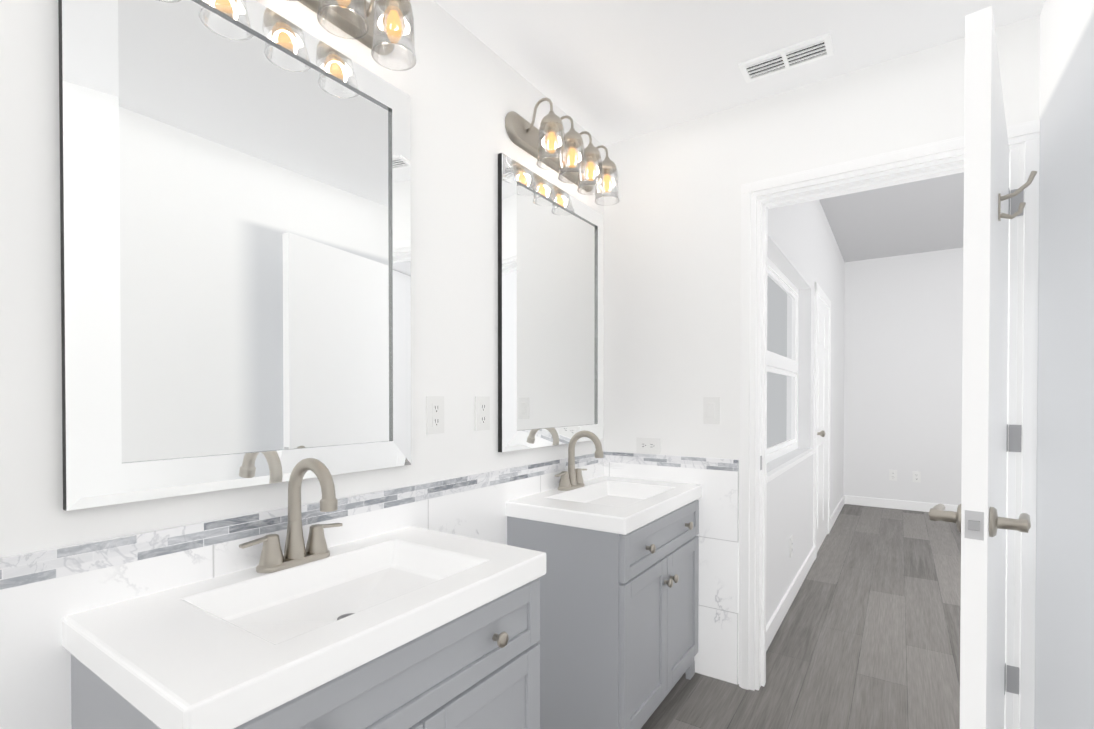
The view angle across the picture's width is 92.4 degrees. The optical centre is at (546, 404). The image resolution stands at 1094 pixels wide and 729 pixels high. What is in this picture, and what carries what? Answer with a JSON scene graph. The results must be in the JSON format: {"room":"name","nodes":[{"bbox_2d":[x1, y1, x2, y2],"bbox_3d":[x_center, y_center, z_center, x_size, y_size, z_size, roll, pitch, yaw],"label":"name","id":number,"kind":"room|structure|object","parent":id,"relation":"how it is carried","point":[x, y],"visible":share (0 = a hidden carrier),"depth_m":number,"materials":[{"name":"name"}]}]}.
{"room":"bathroom","nodes":[
{"label":"bathroom","id":0,"kind":"room"},
{"bbox_2d":[0,0,603,557],"bbox_3d":[-0.830,-0.022,1.074,0.150,2.460,3.995,0,1,34],"label":"wall","id":1,"kind":"structure","parent":0,"point":[462,88],"depth_m":1.52,"materials":[{"name":"white paint"}]},
{"bbox_2d":[58,0,410,510],"bbox_3d":[-0.619,-0.358,1.223,0.029,1.080,0.771,0,1,34],"label":"mirror","id":2,"kind":"object","parent":1,"relation":"attached to","point":[235,203],"visible":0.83,"depth_m":1.11,"materials":[{"name":"silver glass"}]},
{"bbox_2d":[0,451,604,728],"bbox_3d":[-0.756,0.728,1.049,0.010,0.960,3.725,0,1,34],"label":"wall tile","id":3,"kind":"structure","parent":1,"relation":"attached to","point":[43,593],"depth_m":1.04,"materials":[{"name":"tile"}]},
{"bbox_2d":[287,0,416,70],"bbox_3d":[-0.548,-1.012,1.178,0.190,0.254,0.660,0,1,34],"label":"sconce","id":4,"kind":"object","parent":1,"relation":"attached to","point":[372,27],"visible":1,"depth_m":1.32,"materials":[{"name":"clear glass"}]},
{"bbox_2d":[426,396,443,433],"bbox_3d":[-0.349,0.034,1.647,0.008,0.118,0.072,0,1,34],"label":"outlet","id":5,"kind":"object","parent":1,"relation":"attached to","point":[434,414],"visible":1,"depth_m":1.64,"materials":[{"name":"white plastic"}]},
{"bbox_2d":[475,396,489,430],"bbox_3d":[-0.225,0.033,1.832,0.008,0.118,0.072,0,1,34],"label":"outlet","id":6,"kind":"object","parent":1,"relation":"attached to","point":[482,412],"visible":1,"depth_m":1.83,"materials":[{"name":"white plastic"}]},
{"bbox_2d":[498,153,602,451],"bbox_3d":[0.051,-0.368,2.219,0.029,1.080,0.779,0,1,34],"label":"mirror","id":7,"kind":"object","parent":1,"relation":"attached to","point":[550,314],"visible":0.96,"depth_m":2.13,"materials":[{"name":"silver glass"}]},
{"bbox_2d":[505,98,619,205],"bbox_3d":[0.108,-1.022,2.153,0.190,0.254,0.660,0,1,34],"label":"sconce","id":8,"kind":"object","parent":1,"relation":"attached to","point":[549,150],"visible":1,"depth_m":2.05,"materials":[{"name":"silver metal"}]},
{"bbox_2d":[433,0,1044,145],"bbox_3d":[-0.112,-1.297,0.578,1.882,0.100,3.995,0,1,34],"label":"ceiling","id":9,"kind":"structure","parent":0,"point":[605,72],"depth_m":1.82,"materials":[{"name":"white paint"}]},
{"bbox_2d":[738,32,833,82],"bbox_3d":[0.868,-1.255,1.910,0.300,0.010,0.125,0,1,34],"label":"ceiling vent","id":10,"kind":"object","parent":9,"relation":"in","point":[794,55],"visible":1,"depth_m":1.90,"materials":[{"name":"white"}]},
{"bbox_2d":[641,504,960,728],"bbox_3d":[1.748,1.247,2.186,3.500,0.100,8.800,0,1,34],"label":"floor","id":11,"kind":"structure","parent":0,"point":[867,635],"depth_m":2.58,"materials":[{"name":"grey wood"}]},
{"bbox_2d":[62,458,545,728],"bbox_3d":[-0.412,0.664,1.098,0.506,1.087,0.790,0,1,34],"label":"bathroom vanity","id":12,"kind":"object","parent":11,"relation":"on","point":[411,627],"visible":1,"depth_m":0.98,"materials":[{"name":"grey"}]},
{"bbox_2d":[239,458,342,572],"bbox_3d":[-0.531,0.243,1.174,0.178,0.246,0.240,0,1,34],"label":"faucet","id":13,"kind":"object","parent":12,"relation":"on","point":[296,559],"depth_m":1.19,"materials":[{"name":"silver metal"}]},
{"bbox_2d":[506,430,701,728],"bbox_3d":[0.273,0.654,2.116,0.506,1.087,0.782,0,1,34],"label":"bathroom vanity","id":14,"kind":"object","parent":11,"relation":"on","point":[619,598],"visible":1,"depth_m":1.82,"materials":[{"name":"grey wood"}]},
{"bbox_2d":[555,430,602,490],"bbox_3d":[0.154,0.233,2.192,0.178,0.246,0.240,0,1,34],"label":"faucet","id":15,"kind":"object","parent":14,"relation":"on","point":[572,480],"depth_m":2.20,"materials":[{"name":"silver metal"}]},
{"bbox_2d":[766,200,844,625],"bbox_3d":[2.152,-0.224,4.308,0.160,2.800,4.705,0,1,34],"label":"wall","id":16,"kind":"structure","parent":0,"point":[804,253],"depth_m":3.81,"materials":[{"name":"white paint"}]},
{"bbox_2d":[766,547,814,650],"bbox_3d":[1.469,1.137,3.151,0.014,0.100,1.965,0,1,34],"label":"baseboard","id":17,"kind":"structure","parent":16,"relation":"attached to","point":[776,619],"depth_m":3.01,"materials":[{"name":"white wood"}]},
{"bbox_2d":[767,258,814,482],"bbox_3d":[1.423,-0.235,3.180,0.170,1.194,1.650,0,1,34],"label":"window","id":18,"kind":"structure","parent":16,"relation":"in","point":[780,364],"depth_m":3.50,"materials":[{"name":"white wood"}]},
{"bbox_2d":[813,282,830,559],"bbox_3d":[2.318,0.125,4.354,0.068,2.100,0.990,0,1,34],"label":"door","id":19,"kind":"structure","parent":16,"relation":"attached to","point":[822,415],"depth_m":4.27,"materials":[{"name":"white wood"}]},
{"bbox_2d":[830,495,845,529],"bbox_3d":[3.003,1.115,5.430,0.014,0.100,1.541,0,1,34],"label":"baseboard","id":20,"kind":"structure","parent":16,"relation":"attached to","point":[839,507],"depth_m":5.39,"materials":[{"name":"white wood"}]},
{"bbox_2d":[604,15,1039,728],"bbox_3d":[1.032,-0.033,2.155,1.732,2.460,0.120,0,1,34],"label":"wall","id":21,"kind":"structure","parent":0,"point":[672,251],"depth_m":2.28,"materials":[{"name":"white paint"}]},
{"bbox_2d":[636,437,659,453],"bbox_3d":[0.474,0.194,2.456,0.118,0.072,0.008,0,1,34],"label":"electrical outlet","id":22,"kind":"object","parent":21,"relation":"attached to","point":[648,445],"visible":1,"depth_m":2.45,"materials":[{"name":"white plastic"}]},
{"bbox_2d":[604,451,738,684],"bbox_3d":[0.549,0.715,2.410,0.638,0.960,0.010,0,1,34],"label":"wall tile","id":23,"kind":"structure","parent":21,"relation":"attached to","point":[716,655],"depth_m":2.29,"materials":[{"name":"tile"}]},
{"bbox_2d":[703,397,719,423],"bbox_3d":[0.717,0.028,2.287,0.072,0.118,0.015,0,1,34],"label":"light switch","id":24,"kind":"object","parent":21,"relation":"attached to","point":[711,410],"visible":1,"depth_m":2.29,"materials":[{"name":"white plastic"}]},
{"bbox_2d":[739,119,1039,728],"bbox_3d":[1.242,0.140,2.012,0.935,2.117,0.161,0,1,34],"label":"door frame","id":25,"kind":"structure","parent":21,"relation":"attached to","point":[759,199],"depth_m":1.93,"materials":[{"name":"white wood"}]},
{"bbox_2d":[928,6,1036,728],"bbox_3d":[1.216,0.180,1.440,0.180,2.025,0.908,1,1,43],"label":"door leaf","id":26,"kind":"structure","parent":25,"relation":"in","point":[981,520],"depth_m":1.12,"materials":[{"name":"white wood"}]},
{"bbox_2d":[820,172,963,261],"bbox_3d":[3.147,-1.667,3.552,2.638,0.100,4.825,0,1,34],"label":"ceiling","id":27,"kind":"structure","parent":0,"point":[922,216],"depth_m":4.60,"materials":[{"name":"grey paint"}]},
{"bbox_2d":[843,247,962,504],"bbox_3d":[4.452,-0.236,5.505,2.638,2.800,0.150,0,1,34],"label":"wall","id":28,"kind":"structure","parent":0,"point":[903,334],"depth_m":5.76,"materials":[{"name":"white paint"}]},
{"bbox_2d":[889,470,896,480],"bbox_3d":[3.847,0.791,5.827,0.072,0.118,0.008,0,1,34],"label":"outlet","id":29,"kind":"object","parent":28,"relation":"attached to","point":[892,475],"visible":1,"depth_m":5.83,"materials":[{"name":"white plastic"}]},
{"bbox_2d":[845,495,957,511],"bbox_3d":[4.411,1.115,5.448,2.328,0.100,0.014,0,1,34],"label":"baseboard","id":30,"kind":"structure","parent":28,"relation":"attached to","point":[853,500],"depth_m":5.81,"materials":[{"name":"white wood"}]},
{"bbox_2d":[913,471,920,482],"bbox_3d":[4.023,0.792,5.709,0.072,0.118,0.008,0,1,34],"label":"outlet","id":31,"kind":"object","parent":28,"relation":"attached to","point":[916,476],"visible":1,"depth_m":5.71,"materials":[{"name":"white plastic"}]},
{"bbox_2d":[1034,0,1093,728],"bbox_3d":[0.573,-0.012,0.057,0.150,2.460,3.875,0,1,34],"label":"wall","id":32,"kind":"structure","parent":0,"point":[1064,646],"depth_m":1.41,"materials":[{"name":"paint"}]},
{"label":"outside","id":33,"kind":"structure","parent":0,"visible":0},
{"bbox_2d":[767,276,786,447],"bbox_3d":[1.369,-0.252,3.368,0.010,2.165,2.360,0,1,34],"label":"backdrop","id":34,"kind":"structure","parent":33,"point":[776,344],"depth_m":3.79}
]}

